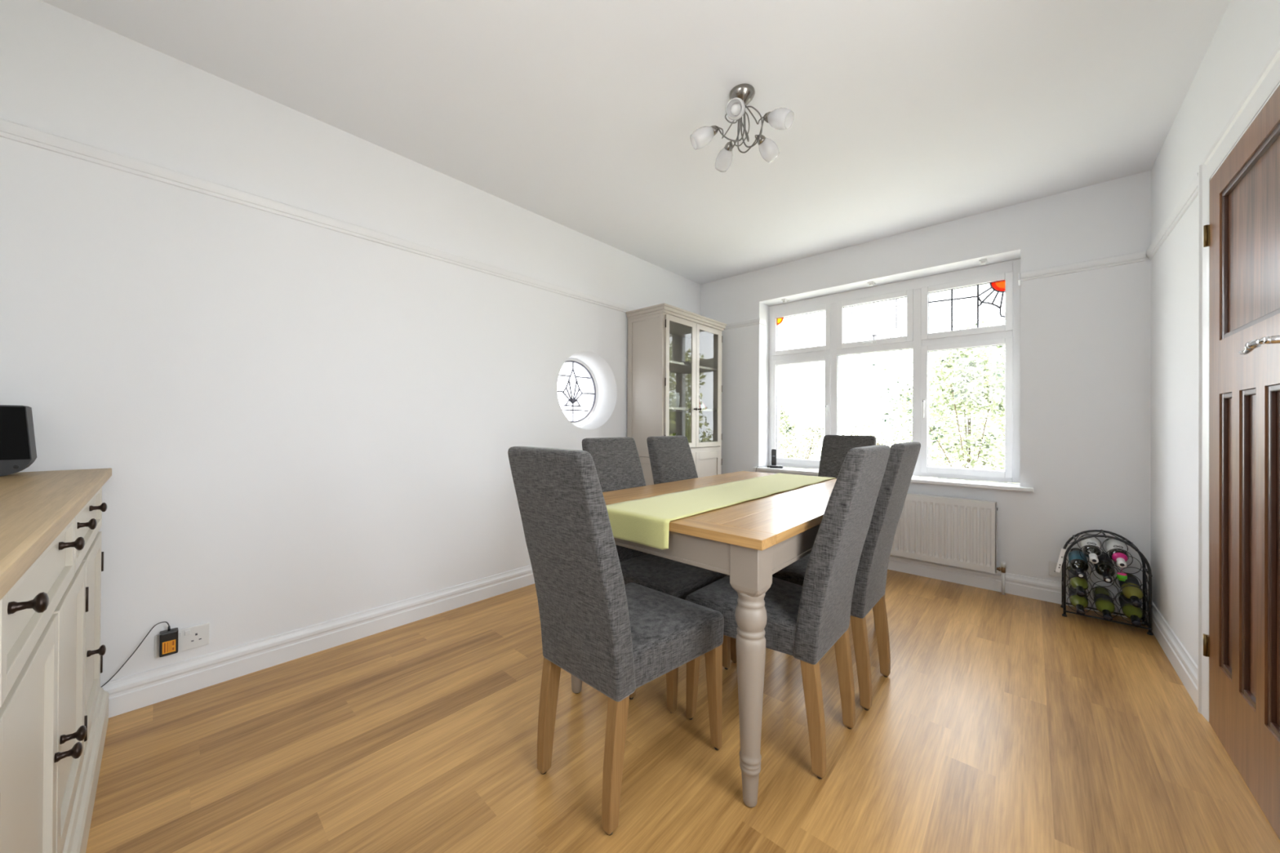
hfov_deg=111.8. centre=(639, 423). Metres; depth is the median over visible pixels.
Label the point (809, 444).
shrub
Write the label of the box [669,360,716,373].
shelf
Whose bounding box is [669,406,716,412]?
shelf
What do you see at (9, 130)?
trim
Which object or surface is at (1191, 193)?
trim
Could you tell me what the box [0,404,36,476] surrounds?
smart display
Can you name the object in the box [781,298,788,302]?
clip
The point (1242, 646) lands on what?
door
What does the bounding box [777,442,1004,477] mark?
lawn
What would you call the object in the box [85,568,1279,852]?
floor
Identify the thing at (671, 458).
dining chair
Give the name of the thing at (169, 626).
power cord
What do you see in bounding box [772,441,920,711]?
dining chair
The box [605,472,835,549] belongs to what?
table runner
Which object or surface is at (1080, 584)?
wine bottle
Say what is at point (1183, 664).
baseboard
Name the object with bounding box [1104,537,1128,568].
wine bottle
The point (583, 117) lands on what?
ceiling
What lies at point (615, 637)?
dining chair
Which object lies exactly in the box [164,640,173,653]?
print
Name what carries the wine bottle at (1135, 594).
in the wine rack
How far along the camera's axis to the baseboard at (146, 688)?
1.91 m
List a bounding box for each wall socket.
[154,622,209,658]
[1048,560,1070,578]
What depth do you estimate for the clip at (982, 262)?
2.89 m
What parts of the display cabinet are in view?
cornice, glazed door, panelled door, panelled door, glazed door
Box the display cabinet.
[626,302,726,485]
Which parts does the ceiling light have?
bulb, bulb, arm, lamp shade, bulb, arm, arm, ceiling plate, arm, arm, bulb, bulb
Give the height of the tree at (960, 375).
3.902 m
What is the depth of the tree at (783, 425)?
17.03 m
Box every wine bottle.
[1067,547,1088,578]
[1067,566,1088,596]
[1067,583,1088,615]
[1080,533,1102,563]
[1092,586,1115,621]
[1093,551,1115,582]
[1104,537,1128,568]
[1117,573,1143,607]
[1117,591,1143,627]
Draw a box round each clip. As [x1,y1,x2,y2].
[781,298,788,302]
[867,281,875,286]
[978,258,986,265]
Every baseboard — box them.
[100,564,534,718]
[887,555,1142,621]
[1146,600,1197,707]
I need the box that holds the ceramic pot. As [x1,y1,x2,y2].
[669,392,679,407]
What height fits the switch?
0.018 m
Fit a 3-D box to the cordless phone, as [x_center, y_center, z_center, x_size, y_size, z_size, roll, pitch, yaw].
[1.202,0.311,3.816,0.110,0.163,0.067,0,0,22]
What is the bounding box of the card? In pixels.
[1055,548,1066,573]
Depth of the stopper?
2.20 m
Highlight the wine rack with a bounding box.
[1060,529,1153,635]
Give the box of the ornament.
[698,394,706,408]
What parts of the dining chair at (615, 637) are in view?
leg, backrest, leg, leg, seat, leg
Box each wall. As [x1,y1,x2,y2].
[0,0,700,683]
[700,169,1151,608]
[1150,0,1279,665]
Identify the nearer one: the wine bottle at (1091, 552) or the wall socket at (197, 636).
the wall socket at (197, 636)
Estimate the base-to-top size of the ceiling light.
0.227 m
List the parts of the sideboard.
knob, door, drawer, knob, door, knob, knob, knob, drawer, door, knob, knob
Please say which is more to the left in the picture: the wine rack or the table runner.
the table runner
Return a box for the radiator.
[889,493,1005,595]
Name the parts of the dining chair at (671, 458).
backrest, leg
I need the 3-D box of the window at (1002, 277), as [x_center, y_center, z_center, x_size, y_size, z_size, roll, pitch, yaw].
[1.857,-0.347,3.447,1.759,1.482,0.121,0,0,42]
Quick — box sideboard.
[0,468,111,852]
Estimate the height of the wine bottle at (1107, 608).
0.105 m
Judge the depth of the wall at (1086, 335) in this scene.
2.61 m
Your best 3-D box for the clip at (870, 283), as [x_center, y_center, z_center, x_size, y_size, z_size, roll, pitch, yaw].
[1.795,-1.076,3.359,0.040,0.026,0.070,0,0,42]
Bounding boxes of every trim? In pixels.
[0,118,637,312]
[724,318,759,329]
[752,466,1033,492]
[758,318,766,325]
[1017,272,1020,285]
[1020,250,1146,281]
[1146,172,1198,260]
[1197,42,1279,722]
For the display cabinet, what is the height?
1.956 m
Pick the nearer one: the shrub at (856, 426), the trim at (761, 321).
the trim at (761, 321)
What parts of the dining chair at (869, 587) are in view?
seat, leg, leg, backrest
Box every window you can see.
[557,358,598,424]
[768,258,1020,483]
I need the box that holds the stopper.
[1116,568,1127,581]
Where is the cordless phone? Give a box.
[769,448,782,468]
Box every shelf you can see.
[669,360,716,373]
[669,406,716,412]
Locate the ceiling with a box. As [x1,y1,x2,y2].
[40,0,1230,284]
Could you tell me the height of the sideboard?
0.886 m
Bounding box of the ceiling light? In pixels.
[693,83,789,172]
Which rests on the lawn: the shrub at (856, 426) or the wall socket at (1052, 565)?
the shrub at (856, 426)
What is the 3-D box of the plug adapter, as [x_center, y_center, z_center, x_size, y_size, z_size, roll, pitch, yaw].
[-1.778,0.827,1.635,0.036,0.089,0.049,0,0,42]
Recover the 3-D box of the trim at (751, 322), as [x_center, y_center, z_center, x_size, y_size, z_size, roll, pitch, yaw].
[0.836,-0.917,4.086,0.611,0.053,0.020,0,0,42]
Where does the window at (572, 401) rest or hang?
in the wall at (297, 424)
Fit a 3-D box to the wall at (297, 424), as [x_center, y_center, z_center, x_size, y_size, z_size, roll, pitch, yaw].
[-1.003,-0.170,2.736,0.270,2.448,4.478,0,0,42]
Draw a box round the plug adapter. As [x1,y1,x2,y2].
[159,627,178,657]
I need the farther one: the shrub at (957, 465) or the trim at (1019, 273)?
the shrub at (957, 465)
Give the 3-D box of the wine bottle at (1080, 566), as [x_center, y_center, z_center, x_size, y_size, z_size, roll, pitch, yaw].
[2.426,0.769,2.401,0.080,0.105,0.297,0,0,44]
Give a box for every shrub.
[777,420,824,468]
[839,417,919,476]
[919,460,1013,483]
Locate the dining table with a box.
[570,471,885,808]
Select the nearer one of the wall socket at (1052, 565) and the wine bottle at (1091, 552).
the wine bottle at (1091, 552)
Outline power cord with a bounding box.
[100,621,170,687]
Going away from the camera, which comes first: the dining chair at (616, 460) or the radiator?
the dining chair at (616, 460)
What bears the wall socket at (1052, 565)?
attached to the wall at (1086, 335)
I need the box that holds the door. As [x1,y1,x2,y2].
[1203,84,1279,839]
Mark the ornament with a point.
(701, 405)
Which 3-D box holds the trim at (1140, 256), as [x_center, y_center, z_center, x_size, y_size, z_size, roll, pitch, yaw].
[2.562,-0.913,2.529,0.511,0.053,0.020,0,0,42]
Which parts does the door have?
moulding, panel, moulding, moulding, panel, panel, handle, moulding, panel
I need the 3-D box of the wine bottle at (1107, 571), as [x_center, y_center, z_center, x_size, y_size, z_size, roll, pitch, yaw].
[2.499,0.769,2.335,0.079,0.105,0.297,0,0,44]
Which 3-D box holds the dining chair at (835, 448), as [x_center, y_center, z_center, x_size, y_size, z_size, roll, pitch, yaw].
[1.208,0.572,2.681,0.421,0.987,0.577,0,0,42]
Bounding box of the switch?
[184,630,190,635]
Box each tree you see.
[777,400,798,458]
[866,318,1004,481]
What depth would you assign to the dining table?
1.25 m
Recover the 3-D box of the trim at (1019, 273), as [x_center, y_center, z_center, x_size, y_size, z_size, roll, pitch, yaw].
[2.408,-0.913,2.750,0.012,0.046,0.138,0,0,42]
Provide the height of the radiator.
0.574 m
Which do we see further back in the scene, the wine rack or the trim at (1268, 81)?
the wine rack
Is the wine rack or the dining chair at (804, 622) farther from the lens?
the wine rack
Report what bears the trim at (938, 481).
attached to the wall at (1086, 335)
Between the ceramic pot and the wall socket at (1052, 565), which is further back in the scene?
the ceramic pot
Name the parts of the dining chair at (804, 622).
leg, seat, leg, backrest, leg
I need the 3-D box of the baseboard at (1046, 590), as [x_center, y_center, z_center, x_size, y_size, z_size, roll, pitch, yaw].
[1.671,1.008,3.318,2.889,0.124,0.018,0,0,42]
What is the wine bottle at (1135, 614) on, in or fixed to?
in the wine rack
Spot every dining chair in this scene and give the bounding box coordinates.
[507,446,724,835]
[582,436,730,713]
[646,435,736,662]
[685,444,890,779]
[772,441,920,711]
[817,435,875,478]
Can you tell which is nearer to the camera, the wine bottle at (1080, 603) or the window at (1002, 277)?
the wine bottle at (1080, 603)
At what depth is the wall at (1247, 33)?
1.84 m
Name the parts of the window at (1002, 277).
sash, sash, handle, handle, sash, handle, sash, sash, stained glass, stained glass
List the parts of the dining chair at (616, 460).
backrest, leg, seat, leg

